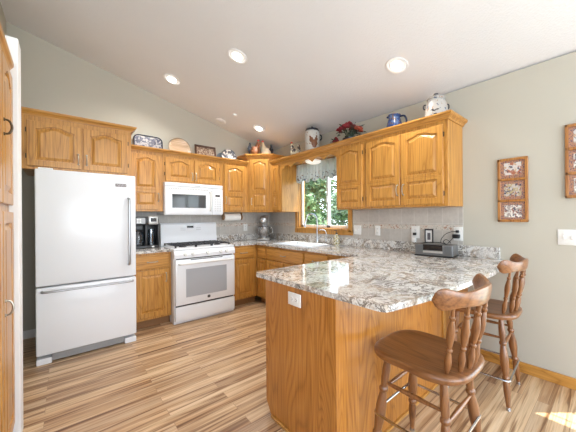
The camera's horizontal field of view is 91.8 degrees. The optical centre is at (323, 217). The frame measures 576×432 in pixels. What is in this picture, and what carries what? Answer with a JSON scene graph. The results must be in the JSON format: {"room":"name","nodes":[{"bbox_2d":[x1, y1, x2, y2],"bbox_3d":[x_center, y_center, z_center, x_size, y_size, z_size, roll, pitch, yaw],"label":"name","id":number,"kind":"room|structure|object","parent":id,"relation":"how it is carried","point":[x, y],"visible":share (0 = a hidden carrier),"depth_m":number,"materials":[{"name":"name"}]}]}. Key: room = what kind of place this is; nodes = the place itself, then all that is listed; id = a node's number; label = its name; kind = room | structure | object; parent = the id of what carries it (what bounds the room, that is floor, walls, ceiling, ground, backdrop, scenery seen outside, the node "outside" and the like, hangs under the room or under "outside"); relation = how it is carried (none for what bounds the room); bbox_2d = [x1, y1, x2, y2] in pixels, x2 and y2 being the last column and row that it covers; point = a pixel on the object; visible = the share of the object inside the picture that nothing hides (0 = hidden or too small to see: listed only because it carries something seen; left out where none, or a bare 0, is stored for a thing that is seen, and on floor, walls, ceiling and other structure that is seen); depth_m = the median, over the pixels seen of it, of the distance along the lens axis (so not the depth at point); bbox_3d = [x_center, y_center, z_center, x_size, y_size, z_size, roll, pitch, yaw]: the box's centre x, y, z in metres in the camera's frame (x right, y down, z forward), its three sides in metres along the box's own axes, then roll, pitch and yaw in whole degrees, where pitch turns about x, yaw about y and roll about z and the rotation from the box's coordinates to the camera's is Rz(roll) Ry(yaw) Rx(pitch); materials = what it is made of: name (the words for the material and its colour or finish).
{"room":"kitchen","nodes":[
{"label":"kitchen","id":0,"kind":"room"},
{"bbox_2d":[0,1,5,34],"bbox_3d":[-2.721,-0.390,2.194,0.100,3.398,1.860,0,0,-43],"label":"wall","id":1,"kind":"structure","parent":0,"point":[2,16],"depth_m":2.73,"materials":[{"name":"beige paint"}]},
{"bbox_2d":[5,35,23,431],"bbox_3d":[-2.425,0.134,1.096,1.660,2.345,0.140,0,0,-43],"label":"wall partition","id":2,"kind":"structure","parent":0,"point":[13,43],"depth_m":1.61,"materials":[{"name":"white paint"}]},
{"bbox_2d":[6,22,261,330],"bbox_3d":[-2.697,-0.592,3.562,4.850,3.801,0.100,0,0,-43],"label":"wall","id":3,"kind":"structure","parent":0,"point":[53,79],"depth_m":3.31,"materials":[{"name":"beige paint"}]},
{"bbox_2d":[23,329,35,339],"bbox_3d":[-3.216,1.267,2.983,0.220,0.090,0.012,0,0,-43],"label":"baseboard","id":4,"kind":"structure","parent":3,"relation":"attached to","point":[27,334],"depth_m":3.00,"materials":[{"name":"white paint"}]},
{"bbox_2d":[21,106,136,175],"bbox_3d":[-2.666,-0.737,3.069,0.892,0.559,0.659,0,0,-43],"label":"upper cabinet","id":5,"kind":"object","parent":3,"relation":"attached to","point":[57,141],"visible":0.97,"depth_m":2.80,"materials":[{"name":"brown wood"}]},
{"bbox_2d":[131,144,163,211],"bbox_3d":[-2.329,-0.478,3.576,0.380,0.807,0.379,0,0,-43],"label":"upper cabinet","id":6,"kind":"object","parent":3,"relation":"attached to","point":[146,162],"visible":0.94,"depth_m":3.48,"materials":[{"name":"brown wood"}]},
{"bbox_2d":[133,134,162,148],"bbox_3d":[-2.350,-0.967,3.716,0.342,0.274,0.058,0,0,-43],"label":"serving tray","id":7,"kind":"object","parent":6,"relation":"on","point":[141,140],"visible":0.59,"depth_m":3.72,"materials":[{"name":"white ceramic"}]},
{"bbox_2d":[163,149,221,185],"bbox_3d":[-1.913,-0.674,3.968,0.765,0.422,0.379,0,0,-43],"label":"upper cabinet","id":8,"kind":"object","parent":3,"relation":"attached to","point":[178,166],"visible":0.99,"depth_m":3.82,"materials":[{"name":"brown wood"}]},
{"bbox_2d":[168,137,190,152],"bbox_3d":[-2.070,-0.993,3.981,0.388,0.314,0.074,0,0,-42],"label":"wooden plate","id":9,"kind":"object","parent":8,"relation":"on","point":[177,144],"visible":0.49,"depth_m":3.99,"materials":[{"name":"brown wood"}]},
{"bbox_2d":[157,182,222,214],"bbox_3d":[-1.879,-0.247,3.935,0.762,0.428,0.450,0,0,-43],"label":"microwave","id":10,"kind":"object","parent":8,"relation":"attached to","point":[178,198],"visible":1,"depth_m":3.77,"materials":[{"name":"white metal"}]},
{"bbox_2d":[194,144,215,155],"bbox_3d":[-1.803,-0.969,4.229,0.313,0.255,0.057,0,0,-43],"label":"framed picture","id":11,"kind":"object","parent":8,"relation":"on","point":[199,149],"visible":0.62,"depth_m":4.23,"materials":[{"name":"brown wood"}]},
{"bbox_2d":[136,212,268,234],"bbox_3d":[-1.794,0.153,4.329,2.175,0.463,0.010,0,0,-43],"label":"tile backsplash","id":12,"kind":"structure","parent":3,"relation":"attached to","point":[252,220],"depth_m":4.47,"materials":[{"name":"beige tile"}]},
{"bbox_2d":[220,157,248,212],"bbox_3d":[-1.475,-0.484,4.378,0.433,0.807,0.379,0,0,-43],"label":"upper cabinet","id":13,"kind":"object","parent":3,"relation":"attached to","point":[233,172],"visible":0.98,"depth_m":4.26,"materials":[{"name":"brown wood"}]},
{"bbox_2d":[222,149,236,159],"bbox_3d":[-1.526,-0.976,4.467,0.250,0.258,0.061,0,0,-42],"label":"decorative plate","id":14,"kind":"object","parent":13,"relation":"on","point":[227,153],"visible":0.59,"depth_m":4.48,"materials":[{"name":"white ceramic"}]},
{"bbox_2d":[222,212,242,220],"bbox_3d":[-1.448,-0.013,4.389,0.316,0.130,0.112,0,0,-43],"label":"paper towel holder","id":15,"kind":"object","parent":13,"relation":"attached to","point":[225,217],"visible":0.99,"depth_m":4.34,"materials":[{"name":"white paper"}]},
{"bbox_2d":[237,153,284,212],"bbox_3d":[-1.019,-0.545,4.618,0.655,0.922,0.655,0,0,-43],"label":"upper cabinet","id":16,"kind":"object","parent":3,"relation":"attached to","point":[259,168],"visible":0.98,"depth_m":4.40,"materials":[{"name":"brown wood"}]},
{"bbox_2d":[247,139,259,153],"bbox_3d":[-1.137,-1.116,4.517,0.208,0.324,0.113,0,0,-5],"label":"rooster figurine","id":17,"kind":"object","parent":16,"relation":"on","point":[255,149],"visible":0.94,"depth_m":4.49,"materials":[{"name":"brown ceramic"}]},
{"bbox_2d":[261,141,272,153],"bbox_3d":[-0.951,-1.123,4.638,0.214,0.334,0.116,0,0,-11],"label":"rooster figurine","id":18,"kind":"object","parent":16,"relation":"on","point":[264,150],"visible":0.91,"depth_m":4.60,"materials":[{"name":"beige ceramic"}]},
{"bbox_2d":[0,0,575,149],"bbox_3d":[-0.112,-1.913,0.800,4.850,1.460,7.720,0,0,-43],"label":"ceiling","id":19,"kind":"structure","parent":0,"point":[320,64],"depth_m":2.57,"materials":[{"name":"paint"}]},
{"bbox_2d":[163,73,180,84],"bbox_3d":[-1.855,-1.683,3.381,0.192,0.062,0.199,0,0,-38],"label":"ceiling light","id":20,"kind":"object","parent":19,"relation":"attached to","point":[170,78],"visible":1,"depth_m":3.36,"materials":[{"name":"white glass"}]},
{"bbox_2d":[216,118,225,123],"bbox_3d":[-1.573,-1.468,4.234,0.147,0.059,0.149,0,0,-36],"label":"smoke detector","id":21,"kind":"object","parent":19,"relation":"attached to","point":[219,120],"visible":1,"depth_m":4.20,"materials":[{"name":"white paint"}]},
{"bbox_2d":[227,48,246,63],"bbox_3d":[-0.865,-1.608,2.770,0.192,0.062,0.199,0,0,-38],"label":"ceiling light","id":22,"kind":"object","parent":19,"relation":"attached to","point":[235,55],"visible":1,"depth_m":2.75,"materials":[{"name":"white glass"}]},
{"bbox_2d":[252,125,264,131],"bbox_3d":[-0.994,-1.361,4.240,0.192,0.062,0.199,0,0,-38],"label":"ceiling light","id":23,"kind":"object","parent":19,"relation":"attached to","point":[259,128],"visible":1,"depth_m":4.21,"materials":[{"name":"white glass"}]},
{"bbox_2d":[386,57,407,73],"bbox_3d":[0.660,-1.370,2.502,0.192,0.062,0.199,0,0,-38],"label":"ceiling light","id":24,"kind":"object","parent":19,"relation":"attached to","point":[396,65],"visible":1,"depth_m":2.48,"materials":[{"name":"white glass"}]},
{"bbox_2d":[23,296,575,431],"bbox_3d":[-0.081,1.339,0.793,4.850,0.100,7.700,0,0,-43],"label":"floor","id":25,"kind":"structure","parent":0,"point":[207,374],"depth_m":2.05,"materials":[{"name":"laminate"}]},
{"bbox_2d":[0,22,14,431],"bbox_3d":[-1.589,0.206,0.959,0.651,2.187,1.200,0,0,-43],"label":"pantry cabinet","id":26,"kind":"object","parent":25,"relation":"on","point":[7,343],"visible":1,"depth_m":1.39,"materials":[{"name":"brown wood"}]},
{"bbox_2d":[35,167,135,365],"bbox_3d":[-2.511,0.432,2.946,0.735,1.750,0.923,0,0,-43],"label":"refrigerator","id":27,"kind":"object","parent":25,"relation":"on","point":[85,223],"visible":1,"depth_m":2.62,"materials":[{"name":"white metal"}]},
{"bbox_2d":[134,252,170,328],"bbox_3d":[-2.216,0.864,3.481,0.392,0.882,0.659,0,0,-43],"label":"base cabinet","id":28,"kind":"object","parent":25,"relation":"on","point":[153,270],"visible":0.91,"depth_m":3.27,"materials":[{"name":"brown wood"}]},
{"bbox_2d":[136,246,170,253],"bbox_3d":[-2.227,0.355,3.489,0.392,0.132,0.638,0,0,-43],"label":"countertop","id":29,"kind":"structure","parent":28,"relation":"on","point":[160,249],"depth_m":3.32,"materials":[{"name":"stone"}]},
{"bbox_2d":[136,216,158,248],"bbox_3d":[-2.293,0.188,3.554,0.270,0.405,0.258,0,0,-43],"label":"coffee maker","id":30,"kind":"object","parent":29,"relation":"on","point":[147,228],"visible":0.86,"depth_m":3.53,"materials":[{"name":"black plastic"}]},
{"bbox_2d":[159,222,234,324],"bbox_3d":[-1.726,0.689,3.804,0.762,1.225,0.780,0,0,-43],"label":"gas range","id":31,"kind":"object","parent":25,"relation":"on","point":[202,266],"visible":0.99,"depth_m":3.60,"materials":[{"name":"white metal"}]},
{"bbox_2d":[162,243,233,250],"bbox_3d":[-1.733,0.393,3.809,0.762,0.026,0.610,0,0,-43],"label":"cooktop","id":32,"kind":"object","parent":31,"relation":"in","point":[209,246],"depth_m":3.63,"materials":[{"name":"white metal"}]},
{"bbox_2d":[233,245,256,305],"bbox_3d":[-1.363,0.857,4.282,0.416,0.882,0.659,0,0,-43],"label":"base cabinet","id":33,"kind":"object","parent":25,"relation":"on","point":[245,257],"visible":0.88,"depth_m":4.08,"materials":[{"name":"brown wood"}]},
{"bbox_2d":[257,245,266,302],"bbox_3d":[-0.707,0.852,4.317,0.627,0.882,0.290,0,0,-43],"label":"base cabinet","id":34,"kind":"object","parent":25,"relation":"on","point":[261,250],"visible":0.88,"depth_m":4.09,"materials":[{"name":"brown wood"}]},
{"bbox_2d":[267,246,304,269],"bbox_3d":[-0.322,0.849,3.884,0.659,0.882,0.866,0,0,-43],"label":"base cabinet","id":35,"kind":"object","parent":25,"relation":"on","point":[276,257],"visible":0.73,"depth_m":3.69,"materials":[{"name":"brown wood"}]},
{"bbox_2d":[305,251,346,263],"bbox_3d":[0.264,0.845,3.261,0.659,0.882,0.840,0,0,-43],"label":"base cabinet","id":36,"kind":"object","parent":25,"relation":"on","point":[310,257],"visible":0.19,"depth_m":3.18,"materials":[{"name":"brown wood"}]},
{"bbox_2d":[266,280,467,431],"bbox_3d":[0.478,0.843,2.210,1.785,0.882,0.683,0,0,-43],"label":"base cabinet","id":37,"kind":"object","parent":25,"relation":"on","point":[324,369],"visible":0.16,"depth_m":1.56,"materials":[{"name":"brown wood"}]},
{"bbox_2d":[288,291,300,307],"bbox_3d":[-0.172,0.476,1.605,0.009,0.075,0.118,0,0,-43],"label":"wall outlet","id":38,"kind":"object","parent":37,"relation":"attached to","point":[294,299],"visible":1,"depth_m":1.60,"materials":[{"name":"white plastic"}]},
{"bbox_2d":[217,233,502,312],"bbox_3d":[-0.346,0.341,3.080,1.790,0.132,3.808,0,0,-43],"label":"countertop","id":39,"kind":"structure","parent":37,"relation":"on","point":[385,276],"depth_m":1.93,"materials":[{"name":"stone"}]},
{"bbox_2d":[257,215,272,239],"bbox_3d":[-0.999,0.174,4.748,0.270,0.414,0.358,0,0,-5],"label":"stand mixer","id":40,"kind":"object","parent":39,"relation":"on","point":[263,230],"visible":1,"depth_m":4.62,"materials":[{"name":"silver metal"}]},
{"bbox_2d":[257,226,272,237],"bbox_3d":[-1.010,0.249,4.691,0.237,0.192,0.223,0,0,-43],"label":"mixing bowl","id":41,"kind":"object","parent":40,"relation":"on","point":[263,231],"depth_m":4.62,"materials":[{"name":"silver metal"}]},
{"bbox_2d":[273,241,331,247],"bbox_3d":[-0.310,0.467,3.856,0.440,0.198,0.770,0,0,-43],"label":"sink","id":42,"kind":"object","parent":39,"relation":"in","point":[294,243],"visible":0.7,"depth_m":3.90,"materials":[{"name":"white ceramic"}]},
{"bbox_2d":[279,242,304,244],"bbox_3d":[-0.437,0.470,3.992,0.374,0.194,0.332,0,0,-43],"label":"basin","id":43,"kind":"object","parent":42,"relation":"in","point":[286,243],"depth_m":4.13,"materials":[{"name":"white ceramic"}]},
{"bbox_2d":[297,243,325,246],"bbox_3d":[-0.183,0.468,3.721,0.374,0.194,0.332,0,0,-43],"label":"basin","id":44,"kind":"object","parent":42,"relation":"in","point":[305,244],"depth_m":3.88,"materials":[{"name":"white ceramic"}]},
{"bbox_2d":[304,213,322,243],"bbox_3d":[-0.160,0.157,3.938,0.227,0.436,0.200,0,0,-43],"label":"faucet","id":45,"kind":"object","parent":39,"relation":"on","point":[317,238],"visible":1,"depth_m":3.98,"materials":[{"name":"silver metal"}]},
{"bbox_2d":[333,230,339,244],"bbox_3d":[0.172,0.270,3.714,0.084,0.205,0.084,0,0,-43],"label":"soap bottle","id":46,"kind":"object","parent":39,"relation":"on","point":[336,239],"visible":0.97,"depth_m":3.68,"materials":[{"name":"beige plastic"}]},
{"bbox_2d":[414,242,458,257],"bbox_3d":[1.067,0.297,2.632,0.354,0.136,0.185,0,0,40],"label":"radio","id":47,"kind":"object","parent":39,"relation":"on","point":[431,249],"visible":1,"depth_m":2.56,"materials":[{"name":"grey plastic"}]},
{"bbox_2d":[425,229,432,241],"bbox_3d":[1.074,0.191,2.826,0.013,0.145,0.090,0,0,-43],"label":"photo frame","id":48,"kind":"object","parent":47,"relation":"on","point":[428,232],"visible":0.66,"depth_m":2.82,"materials":[{"name":"black plastic"}]},
{"bbox_2d":[444,247,450,254],"bbox_3d":[1.112,0.301,2.483,0.061,0.074,0.004,0,0,40],"label":"speaker grille","id":49,"kind":"object","parent":47,"relation":"attached to","point":[447,250],"depth_m":2.48,"materials":[{"name":"grey"}]},
{"bbox_2d":[373,273,491,431],"bbox_3d":[0.533,0.786,1.380,0.481,1.000,0.534,0,0,-43],"label":"bar stool","id":50,"kind":"object","parent":25,"relation":"on","point":[445,362],"visible":1,"depth_m":1.27,"materials":[{"name":"brown wood"}]},
{"bbox_2d":[448,253,528,411],"bbox_3d":[1.228,0.781,2.098,0.534,1.000,0.481,0,0,43],"label":"bar stool","id":51,"kind":"object","parent":25,"relation":"on","point":[500,310],"visible":0.72,"depth_m":1.90,"materials":[{"name":"brown wood"}]},
{"bbox_2d":[273,51,575,377],"bbox_3d":[1.646,0.028,2.356,0.120,2.496,7.600,0,0,-43],"label":"wall","id":52,"kind":"structure","parent":0,"point":[526,111],"depth_m":2.24,"materials":[{"name":"beige paint"}]},
{"bbox_2d":[269,158,298,211],"bbox_3d":[-0.631,-0.491,4.410,0.375,0.807,0.270,0,0,-43],"label":"upper cabinet","id":53,"kind":"object","parent":52,"relation":"attached to","point":[285,187],"visible":0.99,"depth_m":4.30,"materials":[{"name":"brown wood"}]},
{"bbox_2d":[279,143,336,169],"bbox_3d":[-0.141,-0.812,3.886,0.375,0.172,1.164,0,0,-43],"label":"valance board","id":54,"kind":"object","parent":52,"relation":"attached to","point":[324,152],"visible":0.94,"depth_m":3.75,"materials":[{"name":"brown wood"}]},
{"bbox_2d":[290,142,300,154],"bbox_3d":[-0.424,-0.986,4.101,0.182,0.284,0.099,0,0,22],"label":"rooster figurine","id":55,"kind":"object","parent":54,"relation":"on","point":[293,150],"visible":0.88,"depth_m":4.07,"materials":[{"name":"beige ceramic"}]},
{"bbox_2d":[306,159,320,164],"bbox_3d":[-0.150,-0.792,3.954,0.225,0.066,0.225,0,0,-43],"label":"light","id":56,"kind":"object","parent":54,"relation":"attached to","point":[315,161],"visible":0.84,"depth_m":3.89,"materials":[{"name":"white plastic"}]},
{"bbox_2d":[305,126,321,150],"bbox_3d":[-0.161,-1.060,3.877,0.210,0.428,0.215,0,0,28],"label":"canister","id":57,"kind":"object","parent":54,"relation":"on","point":[312,136],"visible":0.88,"depth_m":3.79,"materials":[{"name":"white ceramic"}]},
{"bbox_2d":[294,155,335,165],"bbox_3d":[-0.117,-0.836,3.909,0.308,0.020,1.164,0,0,-43],"label":"wooden valance","id":58,"kind":"object","parent":54,"relation":"attached to","point":[306,157],"depth_m":3.85,"materials":[{"name":"brown wood"}]},
{"bbox_2d":[299,176,347,228],"bbox_3d":[0.005,-0.342,4.097,0.118,1.020,1.080,0,0,-43],"label":"window","id":59,"kind":"structure","parent":52,"relation":"in","point":[302,185],"depth_m":4.15,"materials":[{"name":"white wood"}]},
{"bbox_2d":[296,157,336,183],"bbox_3d":[-0.049,-0.678,4.003,0.079,0.297,1.105,0,0,-43],"label":"window curtain","id":60,"kind":"object","parent":59,"relation":"hanging from","point":[325,168],"visible":0.73,"depth_m":4.04,"materials":[{"name":"fabric"}]},
{"bbox_2d":[295,210,352,235],"bbox_3d":[-0.032,-0.337,4.061,0.105,1.154,1.224,0,0,-43],"label":"trim","id":61,"kind":"structure","parent":52,"relation":"attached to","point":[349,231],"depth_m":3.89,"materials":[{"name":"brown wood"}]},
{"bbox_2d":[334,135,371,209],"bbox_3d":[0.411,-0.499,3.301,0.375,0.807,0.436,0,0,-43],"label":"upper cabinet","id":62,"kind":"object","parent":52,"relation":"attached to","point":[350,152],"visible":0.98,"depth_m":3.17,"materials":[{"name":"brown wood"}]},
{"bbox_2d":[336,121,365,139],"bbox_3d":[0.339,-1.007,3.383,0.366,0.313,0.365,0,0,27],"label":"flower arrangement","id":63,"kind":"object","parent":62,"relation":"on","point":[353,128],"visible":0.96,"depth_m":3.33,"materials":[{"name":"red plant"}]},
{"bbox_2d":[269,207,462,244],"bbox_3d":[0.156,0.088,3.845,0.010,0.363,3.384,0,0,-43],"label":"tile backsplash","id":64,"kind":"structure","parent":52,"relation":"attached to","point":[395,224],"depth_m":3.11,"materials":[{"name":"beige tile"}]},
{"bbox_2d":[354,225,360,234],"bbox_3d":[0.428,0.160,3.537,0.016,0.118,0.120,0,0,-43],"label":"light switch","id":65,"kind":"object","parent":64,"relation":"attached to","point":[357,228],"visible":1,"depth_m":3.54,"materials":[{"name":"white plastic"}]},
{"bbox_2d":[375,226,379,235],"bbox_3d":[0.643,0.158,3.313,0.009,0.118,0.075,0,0,-43],"label":"wall outlet","id":66,"kind":"object","parent":64,"relation":"attached to","point":[377,228],"visible":1,"depth_m":3.31,"materials":[{"name":"white plastic"}]},
{"bbox_2d":[411,226,419,237],"bbox_3d":[0.978,0.156,2.956,0.009,0.130,0.095,0,0,-43],"label":"wall outlet","id":67,"kind":"object","parent":64,"relation":"attached to","point":[414,229],"visible":0.98,"depth_m":2.95,"materials":[{"name":"white plastic"}]},
{"bbox_2d":[454,227,462,240],"bbox_3d":[1.280,0.156,2.635,0.009,0.130,0.085,0,0,-43],"label":"wall outlet","id":68,"kind":"object","parent":64,"relation":"attached to","point":[460,229],"visible":0.56,"depth_m":2.62,"materials":[{"name":"white plastic"}]},
{"bbox_2d":[443,234,459,243],"bbox_3d":[1.218,0.209,2.637,0.148,0.096,0.063,0,0,21],"label":"power adapter","id":69,"kind":"object","parent":68,"relation":"attached to","point":[457,236],"visible":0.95,"depth_m":2.62,"materials":[{"name":"black plastic"}]},
{"bbox_2d":[363,110,467,208],"bbox_3d":[0.883,-0.502,2.795,0.379,0.807,0.945,0,0,-43],"label":"upper cabinet","id":70,"kind":"object","parent":52,"relation":"attached to","point":[417,163],"visible":1,"depth_m":2.59,"materials":[{"name":"brown wood"}]},
{"bbox_2d":[387,113,407,126],"bbox_3d":[0.755,-0.967,2.908,0.164,0.228,0.200,0,0,-26],"label":"pitcher","id":71,"kind":"object","parent":70,"relation":"on","point":[394,118],"visible":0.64,"depth_m":2.87,"materials":[{"name":"blue ceramic"}]},
{"bbox_2d":[423,93,449,116],"bbox_3d":[1.058,-1.013,2.607,0.204,0.316,0.203,0,0,-29],"label":"cookie jar","id":72,"kind":"object","parent":70,"relation":"on","point":[437,103],"visible":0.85,"depth_m":2.53,"materials":[{"name":"white ceramic"}]},
{"bbox_2d":[497,156,528,221],"bbox_3d":[1.580,-0.229,2.316,0.023,0.535,0.215,0,0,-43],"label":"picture frame","id":73,"kind":"object","parent":52,"relation":"attached to","point":[509,170],"visible":1,"depth_m":2.31,"materials":[{"name":"orange wood"}]},
{"bbox_2d":[504,162,520,175],"bbox_3d":[1.579,-0.408,2.317,0.003,0.101,0.121,0,0,-43],"label":"print","id":74,"kind":"object","parent":73,"relation":"attached to","point":[510,168],"depth_m":2.32},
{"bbox_2d":[504,183,520,195],"bbox_3d":[1.581,-0.229,2.317,0.003,0.101,0.121,0,0,-43],"label":"print","id":75,"kind":"object","parent":73,"relation":"attached to","point":[510,189],"depth_m":2.32},
{"bbox_2d":[504,205,521,216],"bbox_3d":[1.582,-0.051,2.317,0.003,0.101,0.121,0,0,-43],"label":"print","id":76,"kind":"object","parent":73,"relation":"attached to","point":[509,210],"depth_m":2.31},
{"bbox_2d":[480,349,575,389],"bbox_3d":[2.751,1.225,1.090,0.014,0.085,4.054,0,0,-43],"label":"baseboard","id":77,"kind":"structure","parent":52,"relation":"attached to","point":[554,377],"depth_m":2.19,"materials":[{"name":"brown wood"}]},
{"bbox_2d":[558,229,575,245],"bbox_3d":[1.839,0.149,2.050,0.016,0.118,0.166,0,0,-43],"label":"light switch","id":78,"kind":"object","parent":52,"relation":"attached to","point":[565,236],"visible":1,"depth_m":2.07,"materials":[{"name":"white plastic"}]},
{"bbox_2d":[565,123,575,197],"bbox_3d":[1.885,-0.417,1.990,0.023,0.545,0.225,0,0,-43],"label":"picture frame","id":79,"kind":"object","parent":52,"relation":"attached to","point":[570,129],"visible":1,"depth_m":2.05,"materials":[{"name":"orange wood"}]},
{"bbox_2d":[573,129,575,142],"bbox_3d":[1.884,-0.598,1.991,0.003,0.104,0.131,0,0,-43],"label":"print","id":80,"kind":"object","parent":79,"relation":"attached to","point":[574,130],"depth_m":2.03},
{"bbox_2d":[574,178,575,192],"bbox_3d":[1.887,-0.235,1.991,0.003,0.104,0.131,0,0,-43],"label":"print","id":81,"kind":"object","parent":79,"relation":"attached to","point":[574,178],"depth_m":2.03},
{"label":"outside","id":82,"kind":"structure","parent":0,"visible":0},
{"bbox_3d":[17.565,2.206,29.373,59.700,0.100,70.000,0,0,-43],"label":"lawn","id":83,"kind":"structure","parent":82,"visible":0},
{"bbox_2d":[305,194,326,224],"bbox_3d":[-0.558,0.798,8.404,1.422,2.988,1.353,0,0,-43],"label":"tree","id":84,"kind":"object","parent":83,"relation":"on","point":[310,201],"visible":0.2,"depth_m":8.11,"materials":[{"name":"green plant"}]},
{"bbox_2d":[305,177,336,224],"bbox_3d":[-0.537,-0.665,12.091,2.933,5.915,3.072,0,0,-43],"label":"tree","id":85,"kind":"object","parent":83,"relation":"on","point":[318,188],"visible":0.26,"depth_m":11.77,"materials":[{"name":"green plant"}]},
{"bbox_2d":[320,190,347,224],"bbox_3d":[1.068,0.169,16.227,3.478,4.222,3.804,0,0,-43],"label":"tree","id":86,"kind":"object","parent":83,"relation":"on","point":[339,217],"visible":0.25,"depth_m":15.76,"materials":[{"name":"green plant"}]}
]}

